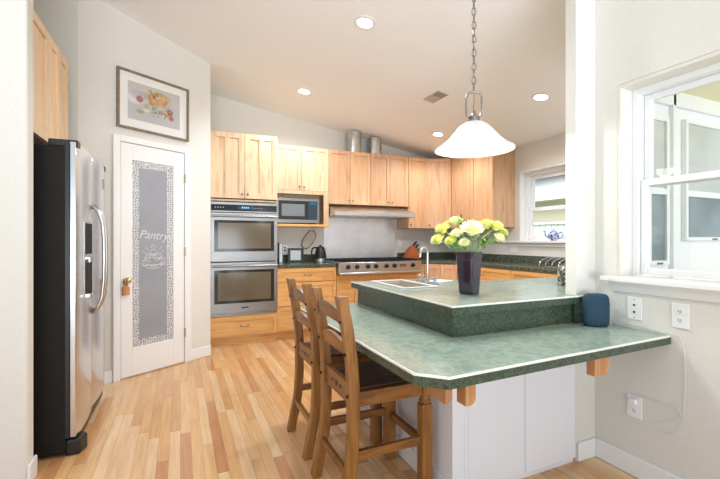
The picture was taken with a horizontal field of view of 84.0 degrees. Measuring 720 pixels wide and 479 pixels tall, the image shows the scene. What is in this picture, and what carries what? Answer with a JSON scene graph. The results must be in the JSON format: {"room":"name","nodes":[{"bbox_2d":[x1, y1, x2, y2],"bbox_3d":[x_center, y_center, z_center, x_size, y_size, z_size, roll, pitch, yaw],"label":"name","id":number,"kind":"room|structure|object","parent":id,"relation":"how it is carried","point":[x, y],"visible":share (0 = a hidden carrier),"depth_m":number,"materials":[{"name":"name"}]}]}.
{"room":"kitchen","nodes":[
{"label":"kitchen","id":0,"kind":"room"},
{"bbox_2d":[0,0,32,478],"bbox_3d":[-2.491,-0.562,1.652,1.810,3.565,0.105,0,0,-24],"label":"wall","id":1,"kind":"structure","parent":0,"point":[16,16],"depth_m":1.96,"materials":[{"name":"white paint"}]},
{"bbox_2d":[27,455,36,478],"bbox_3d":[-1.659,1.167,2.025,0.014,0.105,0.115,0,0,-24],"label":"baseboard","id":2,"kind":"structure","parent":1,"relation":"attached to","point":[32,466],"depth_m":2.01,"materials":[{"name":"white wood"}]},
{"bbox_2d":[33,0,77,140],"bbox_3d":[-2.580,-0.472,3.121,0.652,3.385,0.100,0,0,-24],"label":"wall","id":3,"kind":"structure","parent":0,"point":[59,18],"depth_m":3.18,"materials":[{"name":"white paint"}]},
{"bbox_2d":[78,0,209,379],"bbox_3d":[-1.908,-0.423,4.090,0.593,3.286,1.862,0,0,11],"label":"wall","id":4,"kind":"structure","parent":0,"point":[108,38],"depth_m":3.56,"materials":[{"name":"white paint"}]},
{"bbox_2d":[104,370,111,384],"bbox_3d":[-2.182,1.167,3.316,0.014,0.105,0.238,0,0,34],"label":"baseboard","id":5,"kind":"structure","parent":4,"relation":"attached to","point":[108,374],"depth_m":3.38,"materials":[{"name":"white wood"}]},
{"bbox_2d":[112,133,190,382],"bbox_3d":[-1.877,0.158,3.696,0.099,2.125,0.734,0,0,34],"label":"door","id":6,"kind":"structure","parent":4,"relation":"in","point":[151,187],"depth_m":3.67,"materials":[{"name":"white wood"}]},
{"bbox_2d":[141,245,165,268],"bbox_3d":[-1.911,0.160,3.706,0.006,0.225,0.227,0,0,34],"label":"basket","id":7,"kind":"object","parent":6,"relation":"on","point":[152,256],"depth_m":3.71,"materials":[{"name":"white glass"}]},
{"bbox_2d":[116,65,188,141],"bbox_3d":[-1.903,-1.235,3.719,0.028,0.520,0.675,0,0,34],"label":"framed picture","id":8,"kind":"object","parent":4,"relation":"attached to","point":[144,103],"visible":1,"depth_m":3.69,"materials":[{"name":"white"}]},
{"bbox_2d":[128,80,179,129],"bbox_3d":[-1.904,-1.238,3.720,0.001,0.335,0.490,0,0,34],"label":"painting","id":9,"kind":"object","parent":8,"relation":"attached to","point":[147,104],"depth_m":3.71},
{"bbox_2d":[191,345,210,359],"bbox_3d":[-1.642,1.167,4.124,0.014,0.105,0.238,0,0,34],"label":"baseboard","id":10,"kind":"structure","parent":4,"relation":"attached to","point":[205,351],"depth_m":4.11,"materials":[{"name":"white wood"}]},
{"bbox_2d":[210,94,449,256],"bbox_3d":[-0.191,-0.333,5.901,3.910,3.106,0.120,0,0,-24],"label":"wall","id":11,"kind":"structure","parent":0,"point":[226,115],"depth_m":5.51,"materials":[{"name":"white paint"}]},
{"bbox_2d":[283,245,286,252],"bbox_3d":[-1.026,0.130,5.454,0.074,0.110,0.008,0,0,-24],"label":"wall outlet","id":12,"kind":"object","parent":11,"relation":"attached to","point":[284,246],"visible":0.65,"depth_m":5.45,"materials":[{"name":"white plastic"}]},
{"bbox_2d":[283,254,314,261],"bbox_3d":[-0.896,0.256,5.506,0.755,0.100,0.019,0,0,-24],"label":"backsplash","id":13,"kind":"structure","parent":11,"relation":"attached to","point":[307,257],"depth_m":5.56,"materials":[{"name":"green stone"}]},
{"bbox_2d":[277,144,328,227],"bbox_3d":[-0.824,-0.688,5.338,0.750,1.045,0.382,0,0,-24],"label":"upper cabinet","id":14,"kind":"object","parent":11,"relation":"attached to","point":[302,172],"visible":0.75,"depth_m":5.23,"materials":[{"name":"brown wood"}]},
{"bbox_2d":[277,197,318,223],"bbox_3d":[-0.862,-0.367,5.302,0.575,0.330,0.301,0,0,-24],"label":"microwave","id":15,"kind":"object","parent":14,"relation":"on","point":[289,210],"visible":0.76,"depth_m":5.17,"materials":[{"name":"silver metal"}]},
{"bbox_2d":[278,224,328,227],"bbox_3d":[-0.825,-0.182,5.340,0.750,0.035,0.378,0,0,-24],"label":"shelf","id":16,"kind":"object","parent":14,"relation":"attached to","point":[279,225],"depth_m":5.20,"materials":[{"name":"brown wood"}]},
{"bbox_2d":[301,230,315,248],"bbox_3d":[-0.713,-0.006,5.580,0.220,0.273,0.020,0,0,-24],"label":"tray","id":17,"kind":"object","parent":11,"relation":"hanging from","point":[309,238],"visible":1,"depth_m":5.57,"materials":[{"name":"brown wicker"}]},
{"bbox_2d":[329,149,370,205],"bbox_3d":[-0.196,-0.845,5.620,0.618,0.730,0.382,0,0,-24],"label":"upper cabinet","id":18,"kind":"object","parent":11,"relation":"attached to","point":[349,171],"visible":0.95,"depth_m":5.48,"materials":[{"name":"brown wood"}]},
{"bbox_2d":[347,131,361,151],"bbox_3d":[-0.079,-1.362,5.665,0.208,0.304,0.208,0,0,-24],"label":"duct","id":19,"kind":"object","parent":18,"relation":"on","point":[353,137],"visible":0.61,"depth_m":5.58,"materials":[{"name":"silver metal"}]},
{"bbox_2d":[324,218,394,258],"bbox_3d":[0.010,-0.005,5.918,1.150,0.618,0.011,0,0,-24],"label":"backsplash","id":20,"kind":"structure","parent":11,"relation":"attached to","point":[344,237],"depth_m":5.90,"materials":[{"name":"silver metal"}]},
{"bbox_2d":[329,205,415,218],"bbox_3d":[0.121,-0.393,5.672,1.220,0.168,0.548,0,0,-24],"label":"range hood","id":21,"kind":"object","parent":11,"relation":"attached to","point":[335,211],"visible":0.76,"depth_m":5.49,"materials":[{"name":"metal"}]},
{"bbox_2d":[369,153,407,206],"bbox_3d":[0.367,-0.845,5.873,0.610,0.730,0.382,0,0,-24],"label":"upper cabinet","id":22,"kind":"object","parent":11,"relation":"attached to","point":[389,173],"visible":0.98,"depth_m":5.73,"materials":[{"name":"brown wood"}]},
{"bbox_2d":[368,137,381,153],"bbox_3d":[0.212,-1.336,5.796,0.208,0.252,0.208,0,0,-24],"label":"duct","id":23,"kind":"object","parent":22,"relation":"on","point":[374,143],"visible":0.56,"depth_m":5.71,"materials":[{"name":"silver metal"}]},
{"bbox_2d":[397,157,427,228],"bbox_3d":[0.800,-0.688,6.068,0.335,1.045,0.382,0,0,-24],"label":"upper cabinet","id":24,"kind":"object","parent":11,"relation":"attached to","point":[417,167],"visible":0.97,"depth_m":5.94,"materials":[{"name":"brown wood"}]},
{"bbox_2d":[427,158,456,228],"bbox_3d":[1.287,-0.688,6.206,0.677,1.045,0.530,0,0,-24],"label":"upper cabinet","id":25,"kind":"object","parent":11,"relation":"attached to","point":[439,170],"visible":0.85,"depth_m":5.98,"materials":[{"name":"brown wood"}]},
{"bbox_2d":[34,336,637,478],"bbox_3d":[-0.108,1.250,2.254,6.850,0.060,7.000,0,0,-24],"label":"floor","id":26,"kind":"structure","parent":0,"point":[222,414],"depth_m":2.53,"materials":[{"name":"brown wood"}]},
{"bbox_2d":[33,138,107,457],"bbox_3d":[-2.106,0.328,2.559,0.837,1.785,0.945,0,0,-24],"label":"refrigerator","id":27,"kind":"object","parent":26,"relation":"on","point":[70,236],"visible":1,"depth_m":2.25,"materials":[{"name":"silver metal"}]},
{"bbox_2d":[210,130,276,346],"bbox_3d":[-1.455,-0.003,4.896,0.760,2.445,0.672,0,0,-24],"label":"tall cabinet","id":28,"kind":"object","parent":26,"relation":"on","point":[243,167],"visible":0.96,"depth_m":4.62,"materials":[{"name":"brown wood"}]},
{"bbox_2d":[210,201,277,316],"bbox_3d":[-1.432,0.216,4.845,0.752,1.295,0.648,0,0,-24],"label":"double oven","id":29,"kind":"object","parent":28,"relation":"in","point":[243,235],"visible":0.98,"depth_m":4.59,"materials":[{"name":"silver metal"}]},
{"bbox_2d":[276,267,335,339],"bbox_3d":[-0.767,0.784,5.218,0.755,0.872,0.642,0,0,-24],"label":"base cabinet","id":30,"kind":"object","parent":26,"relation":"on","point":[323,277],"visible":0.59,"depth_m":4.91,"materials":[{"name":"brown wood"}]},
{"bbox_2d":[278,254,335,267],"bbox_3d":[-0.773,0.276,5.232,0.755,0.140,0.619,0,0,-24],"label":"countertop","id":31,"kind":"structure","parent":30,"relation":"on","point":[309,261],"depth_m":5.10,"materials":[{"name":"green stone"}]},
{"bbox_2d":[277,243,282,262],"bbox_3d":[-1.068,0.175,5.297,0.050,0.260,0.181,0,0,-24],"label":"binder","id":32,"kind":"object","parent":31,"relation":"on","point":[280,245],"visible":0.71,"depth_m":5.22,"materials":[{"name":"white"}]},
{"bbox_2d":[288,248,303,261],"bbox_3d":[-0.868,0.210,5.371,0.210,0.190,0.070,0,0,-16],"label":"photo frame","id":33,"kind":"object","parent":31,"relation":"on","point":[294,254],"visible":0.96,"depth_m":5.34,"materials":[{"name":"blue"}]},
{"bbox_2d":[290,250,300,259],"bbox_3d":[-0.861,0.210,5.345,0.140,0.130,0.004,0,0,-16],"label":"print","id":34,"kind":"object","parent":33,"relation":"attached to","point":[294,254],"depth_m":5.34},
{"bbox_2d":[311,245,326,261],"bbox_3d":[-0.547,0.190,5.397,0.205,0.232,0.159,0,0,8],"label":"electric kettle","id":35,"kind":"object","parent":31,"relation":"on","point":[320,253],"visible":0.98,"depth_m":5.34,"materials":[{"name":"metal"}]},
{"bbox_2d":[286,278,381,459],"bbox_3d":[-0.171,0.733,2.483,0.487,0.975,0.415,0,0,-24],"label":"counter chair","id":36,"kind":"object","parent":26,"relation":"on","point":[309,352],"visible":0.59,"depth_m":2.35,"materials":[{"name":"brown wood"}]},
{"bbox_2d":[310,286,432,478],"bbox_3d":[0.043,0.733,1.993,0.487,0.975,0.415,0,0,-24],"label":"counter chair","id":37,"kind":"object","parent":26,"relation":"on","point":[361,384],"visible":0.86,"depth_m":1.89,"materials":[{"name":"brown wood"}]},
{"bbox_2d":[336,272,417,309],"bbox_3d":[0.135,0.839,5.638,1.228,0.762,0.615,0,0,-24],"label":"base cabinet","id":38,"kind":"object","parent":26,"relation":"on","point":[343,282],"visible":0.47,"depth_m":5.22,"materials":[{"name":"brown wood"}]},
{"bbox_2d":[418,264,457,279],"bbox_3d":[1.220,0.734,5.952,1.000,0.772,0.923,0,0,-24],"label":"base cabinet","id":39,"kind":"object","parent":26,"relation":"on","point":[442,271],"visible":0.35,"depth_m":5.57,"materials":[{"name":"brown wood"}]},
{"bbox_2d":[397,252,565,273],"bbox_3d":[1.644,0.276,5.014,1.006,0.140,2.999,0,0,-24],"label":"countertop","id":40,"kind":"structure","parent":39,"relation":"on","point":[501,261],"depth_m":5.22,"materials":[{"name":"green stone"}]},
{"bbox_2d":[326,257,422,274],"bbox_3d":[0.167,0.357,5.569,1.224,0.185,0.698,0,0,-24],"label":"rangetop","id":41,"kind":"object","parent":40,"relation":"on","point":[380,265],"visible":1,"depth_m":5.29,"materials":[{"name":"metal"}]},
{"bbox_2d":[403,241,419,258],"bbox_3d":[0.786,0.168,6.096,0.297,0.276,0.110,0,0,-16],"label":"knife block","id":42,"kind":"object","parent":40,"relation":"on","point":[412,251],"visible":0.8,"depth_m":6.05,"materials":[{"name":"brown wood"}]},
{"bbox_2d":[537,257,565,268],"bbox_3d":[2.137,0.247,4.271,0.360,0.116,0.280,0,0,-24],"label":"dish rack","id":43,"kind":"object","parent":40,"relation":"on","point":[558,258],"visible":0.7,"depth_m":4.25,"materials":[{"name":"silver metal"}]},
{"bbox_2d":[537,266,556,268],"bbox_3d":[2.137,0.301,4.271,0.360,0.008,0.280,0,0,-24],"label":"tray","id":44,"kind":"object","parent":43,"relation":"on","point":[551,267],"depth_m":4.25,"materials":[{"name":"silver metal"}]},
{"bbox_2d":[360,312,575,478],"bbox_3d":[0.565,0.861,2.522,0.842,0.718,1.162,0,0,-24],"label":"base cabinet","id":45,"kind":"object","parent":26,"relation":"on","point":[517,427],"visible":0.37,"depth_m":1.99,"materials":[{"name":"white paint"}]},
{"bbox_2d":[300,303,670,406],"bbox_3d":[0.537,0.528,2.302,1.410,0.139,1.582,0,0,-24],"label":"countertop","id":46,"kind":"structure","parent":45,"relation":"on","point":[441,363],"depth_m":1.70,"materials":[{"name":"green stone"}]},
{"bbox_2d":[351,277,582,336],"bbox_3d":[1.238,0.382,2.836,2.328,0.154,1.182,0,0,-24],"label":"countertop","id":47,"kind":"structure","parent":46,"relation":"on","point":[509,304],"depth_m":2.12,"materials":[{"name":"green stone"}]},
{"bbox_2d":[371,279,438,288],"bbox_3d":[0.292,0.391,2.735,0.259,0.186,0.474,0,0,-24],"label":"sink","id":48,"kind":"object","parent":47,"relation":"in","point":[400,283],"visible":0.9,"depth_m":2.84,"materials":[{"name":"white ceramic"}]},
{"bbox_2d":[380,280,427,286],"bbox_3d":[0.292,0.395,2.735,0.227,0.179,0.442,0,0,-24],"label":"basin","id":49,"kind":"object","parent":48,"relation":"in","point":[395,283],"depth_m":2.88,"materials":[{"name":"beige"}]},
{"bbox_2d":[415,246,439,284],"bbox_3d":[0.454,0.176,2.802,0.095,0.258,0.240,0,0,-24],"label":"faucet","id":50,"kind":"object","parent":47,"relation":"on","point":[427,278],"visible":1,"depth_m":2.80,"materials":[{"name":"silver metal"}]},
{"bbox_2d":[430,279,452,282],"bbox_3d":[0.577,0.302,2.912,0.120,0.006,0.180,0,0,43],"label":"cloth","id":51,"kind":"object","parent":47,"relation":"on","point":[438,280],"visible":0.77,"depth_m":2.92,"materials":[{"name":"white fabric"}]},
{"bbox_2d":[456,252,481,294],"bbox_3d":[0.612,0.188,2.246,0.114,0.236,0.114,0,0,-42],"label":"flower vase","id":52,"kind":"object","parent":47,"relation":"on","point":[468,263],"visible":0.97,"depth_m":2.21,"materials":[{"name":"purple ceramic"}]},
{"bbox_2d":[430,233,459,251],"bbox_3d":[0.490,0.031,2.251,0.194,0.142,0.088,0,0,13],"label":"chrysanthemum","id":53,"kind":"object","parent":52,"relation":"on","point":[437,239],"visible":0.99,"depth_m":2.26,"materials":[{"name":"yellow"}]},
{"bbox_2d":[435,223,462,251],"bbox_3d":[0.500,0.001,2.272,0.174,0.201,0.095,0,0,37],"label":"chrysanthemum","id":54,"kind":"object","parent":52,"relation":"on","point":[442,228],"visible":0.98,"depth_m":2.28,"materials":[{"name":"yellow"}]},
{"bbox_2d":[444,235,463,251],"bbox_3d":[0.531,0.038,2.211,0.133,0.127,0.070,0,0,1],"label":"chrysanthemum","id":55,"kind":"object","parent":52,"relation":"in","point":[449,240],"visible":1,"depth_m":2.21,"materials":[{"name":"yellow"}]},
{"bbox_2d":[444,220,464,251],"bbox_3d":[0.534,-0.006,2.304,0.071,0.216,0.147,0,0,-30],"label":"chrysanthemum","id":56,"kind":"object","parent":52,"relation":"in","point":[446,222],"visible":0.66,"depth_m":2.32,"materials":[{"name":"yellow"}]},
{"bbox_2d":[449,244,462,251],"bbox_3d":[0.540,0.061,2.210,0.118,0.081,0.074,0,0,-24],"label":"sprig","id":57,"kind":"object","parent":52,"relation":"in","point":[454,246],"visible":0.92,"depth_m":2.19,"materials":[{"name":"green plant"}]},
{"bbox_2d":[449,216,463,237],"bbox_3d":[0.552,-0.018,2.287,0.090,0.238,0.108,0,0,-24],"label":"chrysanthemum","id":58,"kind":"object","parent":52,"relation":"in","point":[454,220],"visible":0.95,"depth_m":2.28,"materials":[{"name":"yellow plant"}]},
{"bbox_2d":[451,228,465,251],"bbox_3d":[0.552,0.018,2.229,0.106,0.166,0.080,0,0,-24],"label":"chrysanthemum","id":59,"kind":"object","parent":52,"relation":"on","point":[457,232],"visible":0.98,"depth_m":2.22,"materials":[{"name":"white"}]},
{"bbox_2d":[457,214,466,251],"bbox_3d":[0.578,-0.022,2.272,0.076,0.246,0.082,0,0,-24],"label":"sprig","id":60,"kind":"object","parent":52,"relation":"in","point":[462,221],"visible":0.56,"depth_m":2.26,"materials":[{"name":"green plant"}]},
{"bbox_2d":[459,238,470,251],"bbox_3d":[0.584,0.045,2.184,0.101,0.113,0.064,0,0,-37],"label":"chrysanthemum","id":61,"kind":"object","parent":52,"relation":"on","point":[464,242],"visible":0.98,"depth_m":2.17,"materials":[{"name":"yellow plant"}]},
{"bbox_2d":[459,220,483,251],"bbox_3d":[0.611,-0.006,2.178,0.141,0.214,0.127,0,0,-24],"label":"chrysanthemum","id":62,"kind":"object","parent":52,"relation":"on","point":[472,228],"visible":0.98,"depth_m":2.17,"materials":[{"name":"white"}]},
{"bbox_2d":[475,236,490,251],"bbox_3d":[0.683,0.042,2.220,0.083,0.120,0.083,0,0,-24],"label":"sprig","id":63,"kind":"object","parent":52,"relation":"on","point":[486,239],"visible":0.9,"depth_m":2.22,"materials":[{"name":"green plant"}]},
{"bbox_2d":[473,219,493,251],"bbox_3d":[0.700,-0.009,2.253,0.140,0.221,0.088,0,0,-24],"label":"chrysanthemum","id":64,"kind":"object","parent":52,"relation":"in","point":[486,223],"visible":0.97,"depth_m":2.25,"materials":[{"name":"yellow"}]},
{"bbox_2d":[475,220,504,251],"bbox_3d":[0.730,-0.006,2.231,0.178,0.215,0.089,0,0,-16],"label":"chrysanthemum","id":65,"kind":"object","parent":52,"relation":"in","point":[497,225],"visible":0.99,"depth_m":2.24,"materials":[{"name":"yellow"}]},
{"bbox_2d":[477,233,504,251],"bbox_3d":[0.718,0.029,2.204,0.173,0.145,0.074,0,0,2],"label":"chrysanthemum","id":66,"kind":"object","parent":52,"relation":"in","point":[498,237],"visible":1,"depth_m":2.20,"materials":[{"name":"yellow plant"}]},
{"bbox_2d":[478,228,509,251],"bbox_3d":[0.752,0.014,2.251,0.214,0.175,0.078,0,0,-19],"label":"chrysanthemum","id":67,"kind":"object","parent":52,"relation":"in","point":[504,232],"visible":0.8,"depth_m":2.26,"materials":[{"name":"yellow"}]},
{"bbox_2d":[557,263,565,285],"bbox_3d":[1.378,0.232,2.691,0.100,0.147,0.100,0,0,-24],"label":"patterned canister","id":68,"kind":"object","parent":47,"relation":"on","point":[561,270],"visible":0.63,"depth_m":2.66,"materials":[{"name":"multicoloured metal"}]},
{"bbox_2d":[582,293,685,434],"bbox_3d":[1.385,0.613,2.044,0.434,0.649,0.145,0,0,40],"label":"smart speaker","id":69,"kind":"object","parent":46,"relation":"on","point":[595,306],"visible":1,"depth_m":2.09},
{"bbox_2d":[457,267,511,280],"bbox_3d":[1.788,0.784,5.161,0.617,0.872,0.960,0,0,-24],"label":"base cabinet","id":70,"kind":"object","parent":26,"relation":"on","point":[486,274],"visible":0.2,"depth_m":4.85,"materials":[{"name":"brown wood"}]},
{"bbox_2d":[511,270,560,326],"bbox_3d":[2.179,0.784,4.290,0.617,0.872,0.940,0,0,-24],"label":"base cabinet","id":71,"kind":"object","parent":26,"relation":"on","point":[515,274],"visible":0.06,"depth_m":4.37,"materials":[{"name":"brown wood"}]},
{"bbox_2d":[102,0,719,158],"bbox_3d":[0.507,-1.827,2.530,8.200,1.253,7.000,0,0,-24],"label":"ceiling","id":72,"kind":"structure","parent":0,"point":[375,82],"depth_m":3.64,"materials":[{"name":"white paint"}]},
{"bbox_2d":[297,88,311,94],"bbox_3d":[-0.636,-1.688,4.560,0.174,0.034,0.175,0,0,-19],"label":"recessed light","id":73,"kind":"object","parent":72,"relation":"in","point":[304,91],"visible":1,"depth_m":4.55,"materials":[{"name":"white plastic"}]},
{"bbox_2d":[354,15,375,29],"bbox_3d":[0.038,-1.684,3.109,0.174,0.034,0.175,0,0,-19],"label":"recessed light","id":74,"kind":"object","parent":72,"relation":"in","point":[364,22],"visible":1,"depth_m":3.10,"materials":[{"name":"white plastic"}]},
{"bbox_2d":[423,91,447,102],"bbox_3d":[0.795,-1.496,4.206,0.134,0.027,0.272,0,0,-24],"label":"ceiling vent","id":75,"kind":"object","parent":72,"relation":"in","point":[437,95],"visible":1,"depth_m":4.19,"materials":[{"name":"beige metal"}]},
{"bbox_2d":[431,132,444,136],"bbox_3d":[1.028,-1.389,5.275,0.174,0.034,0.175,0,0,-19],"label":"recessed light","id":76,"kind":"object","parent":72,"relation":"in","point":[438,134],"visible":1,"depth_m":5.27,"materials":[{"name":"white glass"}]},
{"bbox_2d":[434,0,515,157],"bbox_3d":[0.613,-1.059,2.150,0.421,1.214,0.421,0,0,-24],"label":"pendant lamp","id":77,"kind":"object","parent":72,"relation":"hanging from","point":[475,138],"visible":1,"depth_m":2.14,"materials":[{"name":"white glass"}]},
{"bbox_2d":[531,93,550,100],"bbox_3d":[1.748,-1.376,3.866,0.174,0.034,0.175,0,0,-19],"label":"recessed light","id":78,"kind":"object","parent":72,"relation":"in","point":[538,96],"visible":1,"depth_m":3.86,"materials":[{"name":"white plastic"}]},
{"bbox_2d":[450,133,565,256],"bbox_3d":[2.262,-0.022,5.090,0.180,2.484,3.370,0,0,-24],"label":"wall","id":79,"kind":"structure","parent":0,"point":[549,151],"depth_m":5.16,"materials":[{"name":"white paint"}]},
{"bbox_2d":[397,252,565,265],"bbox_3d":[1.644,0.256,5.014,1.006,0.100,2.999,0,0,-24],"label":"backsplash","id":80,"kind":"structure","parent":79,"relation":"attached to","point":[432,255],"depth_m":5.46,"materials":[{"name":"green stone"}]},
{"bbox_2d":[451,149,514,228],"bbox_3d":[1.692,-0.688,5.631,0.412,1.045,0.870,0,0,-24],"label":"upper cabinet","id":81,"kind":"object","parent":79,"relation":"attached to","point":[482,188],"visible":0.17,"depth_m":5.34,"materials":[{"name":"brown wood"}]},
{"bbox_2d":[511,247,516,251],"bbox_3d":[2.051,0.130,5.329,0.008,0.070,0.116,0,0,-24],"label":"wall outlet","id":82,"kind":"object","parent":79,"relation":"attached to","point":[513,249],"visible":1,"depth_m":5.33,"materials":[{"name":"white plastic"}]},
{"bbox_2d":[505,163,565,246],"bbox_3d":[2.377,-0.399,4.763,0.240,0.978,1.520,0,0,-24],"label":"window","id":83,"kind":"structure","parent":79,"relation":"in","point":[527,178],"depth_m":5.21,"materials":[{"name":"white wood"}]},
{"bbox_2d":[543,228,562,240],"bbox_3d":[2.300,-0.059,4.764,0.194,0.146,0.124,0,0,6],"label":"teapot","id":84,"kind":"object","parent":83,"relation":"on","point":[553,235],"visible":1,"depth_m":4.72,"materials":[{"name":"ceramic"}]},
{"bbox_2d":[566,0,719,478],"bbox_3d":[1.925,-0.193,0.967,0.335,2.826,2.985,0,0,-24],"label":"wall","id":85,"kind":"structure","parent":0,"point":[610,44],"depth_m":2.10,"materials":[{"name":"white paint"}]},
{"bbox_2d":[577,437,595,461],"bbox_3d":[1.263,1.167,2.227,0.150,0.105,0.014,0,0,-24],"label":"baseboard","id":86,"kind":"structure","parent":85,"relation":"attached to","point":[586,449],"depth_m":2.21,"materials":[{"name":"white wood"}]},
{"bbox_2d":[627,296,641,320],"bbox_3d":[1.414,0.355,2.061,0.009,0.116,0.074,0,0,-24],"label":"cable plate","id":87,"kind":"object","parent":85,"relation":"attached to","point":[634,304],"visible":1,"depth_m":2.06,"materials":[{"name":"white plastic"}]},
{"bbox_2d":[627,393,641,419],"bbox_3d":[1.414,0.860,2.061,0.009,0.116,0.074,0,0,-24],"label":"wall outlet","id":88,"kind":"object","parent":85,"relation":"attached to","point":[635,411],"visible":0.88,"depth_m":2.06,"materials":[{"name":"white plastic"}]},
{"bbox_2d":[628,397,636,404],"bbox_3d":[1.401,0.830,2.055,0.024,0.028,0.036,0,0,-24],"label":"power adapter","id":89,"kind":"object","parent":88,"relation":"attached to","point":[633,401],"visible":1,"depth_m":2.04,"materials":[{"name":"white plastic"}]},
{"bbox_2d":[631,407,637,413],"bbox_3d":[1.412,0.880,2.060,0.002,0.032,0.032,0,0,-24],"label":"socket","id":90,"kind":"object","parent":88,"relation":"attached to","point":[634,410],"depth_m":2.06,"materials":[{"name":"grey plastic"}]},
{"bbox_2d":[596,438,681,478],"bbox_3d":[1.924,1.167,0.923,0.014,0.105,2.906,0,0,-24],"label":"baseboard","id":91,"kind":"structure","parent":85,"relation":"attached to","point":[630,464],"depth_m":2.08,"materials":[{"name":"white wood"}]},
{"bbox_2d":[600,50,719,302],"bbox_3d":[1.637,-0.276,1.714,0.252,1.102,1.104,0,0,-24],"label":"window","id":92,"kind":"structure","parent":85,"relation":"in","point":[635,98],"depth_m":2.13,"materials":[{"name":"white wood"}]},
{"bbox_2d":[672,303,689,329],"bbox_3d":[1.499,0.358,1.872,0.009,0.116,0.074,0,0,-24],"label":"wall outlet","id":93,"kind":"object","parent":85,"relation":"attached to","point":[680,312],"visible":1,"depth_m":1.87,"materials":[{"name":"white plastic"}]},
{"bbox_2d":[676,308,683,314],"bbox_3d":[1.497,0.338,1.871,0.002,0.032,0.032,0,0,-24],"label":"socket","id":94,"kind":"object","parent":93,"relation":"attached to","point":[679,311],"depth_m":1.87,"materials":[{"name":"grey plastic"}]},
{"bbox_2d":[676,317,683,323],"bbox_3d":[1.497,0.378,1.871,0.002,0.032,0.032,0,0,-24],"label":"socket","id":95,"kind":"object","parent":93,"relation":"attached to","point":[679,320],"depth_m":1.87,"materials":[{"name":"grey plastic"}]},
{"bbox_2d":[647,103,719,280],"bbox_3d":[3.009,-0.005,3.526,2.820,2.550,0.095,0,0,-24],"label":"wall","id":96,"kind":"structure","parent":0,"point":[690,255],"depth_m":3.36,"materials":[{"name":"white paint"}]},
{"bbox_2d":[650,115,669,264],"bbox_3d":[2.341,-0.385,3.146,0.270,1.170,0.050,0,0,-24],"label":"window","id":97,"kind":"structure","parent":96,"relation":"in","point":[659,196],"depth_m":3.17,"materials":[{"name":"white plastic"}]},
{"bbox_2d":[654,93,719,277],"bbox_3d":[2.999,0.010,3.450,2.700,2.420,0.035,0,0,-24],"label":"trim","id":98,"kind":"structure","parent":96,"relation":"attached to","point":[683,101],"depth_m":3.23,"materials":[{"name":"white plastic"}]},
{"bbox_2d":[681,119,719,240],"bbox_3d":[3.053,-0.490,3.466,0.830,1.000,0.050,0,0,-24],"label":"window","id":99,"kind":"structure","parent":96,"relation":"in","point":[700,141],"depth_m":3.39,"materials":[{"name":"grey glass"}]},
{"bbox_3d":[-2.653,-0.481,2.390,0.120,3.402,1.365,0,0,-24],"label":"wall","id":100,"kind":"structure","parent":0,"visible":0},
{"bbox_2d":[33,9,67,144],"bbox_3d":[-2.251,-0.960,2.401,0.618,0.700,0.985,0,0,-24],"label":"upper cabinet","id":101,"kind":"object","parent":100,"relation":"attached to","point":[50,67],"visible":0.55,"depth_m":2.52,"materials":[{"name":"brown wood"}]},
{"label":"outside","id":102,"kind":"structure","parent":0,"visible":0},
{"bbox_3d":[6.575,1.370,10.081,11.740,0.100,19.000,0,0,-24],"label":"ground","id":103,"kind":"structure","parent":102,"visible":0},
{"bbox_2d":[533,174,565,222],"bbox_3d":[5.515,-0.280,9.440,2.600,3.200,6.100,0,0,-24],"label":"neighbouring house","id":104,"kind":"structure","parent":103,"relation":"on","point":[549,191],"depth_m":9.61,"materials":[{"name":"beige"}]},
{"bbox_2d":[533,221,565,240],"bbox_3d":[3.847,0.490,7.540,0.080,1.660,4.200,0,0,-24],"label":"fence","id":105,"kind":"object","parent":103,"relation":"on","point":[538,228],"visible":0.08,"depth_m":7.85,"materials":[{"name":"white"}]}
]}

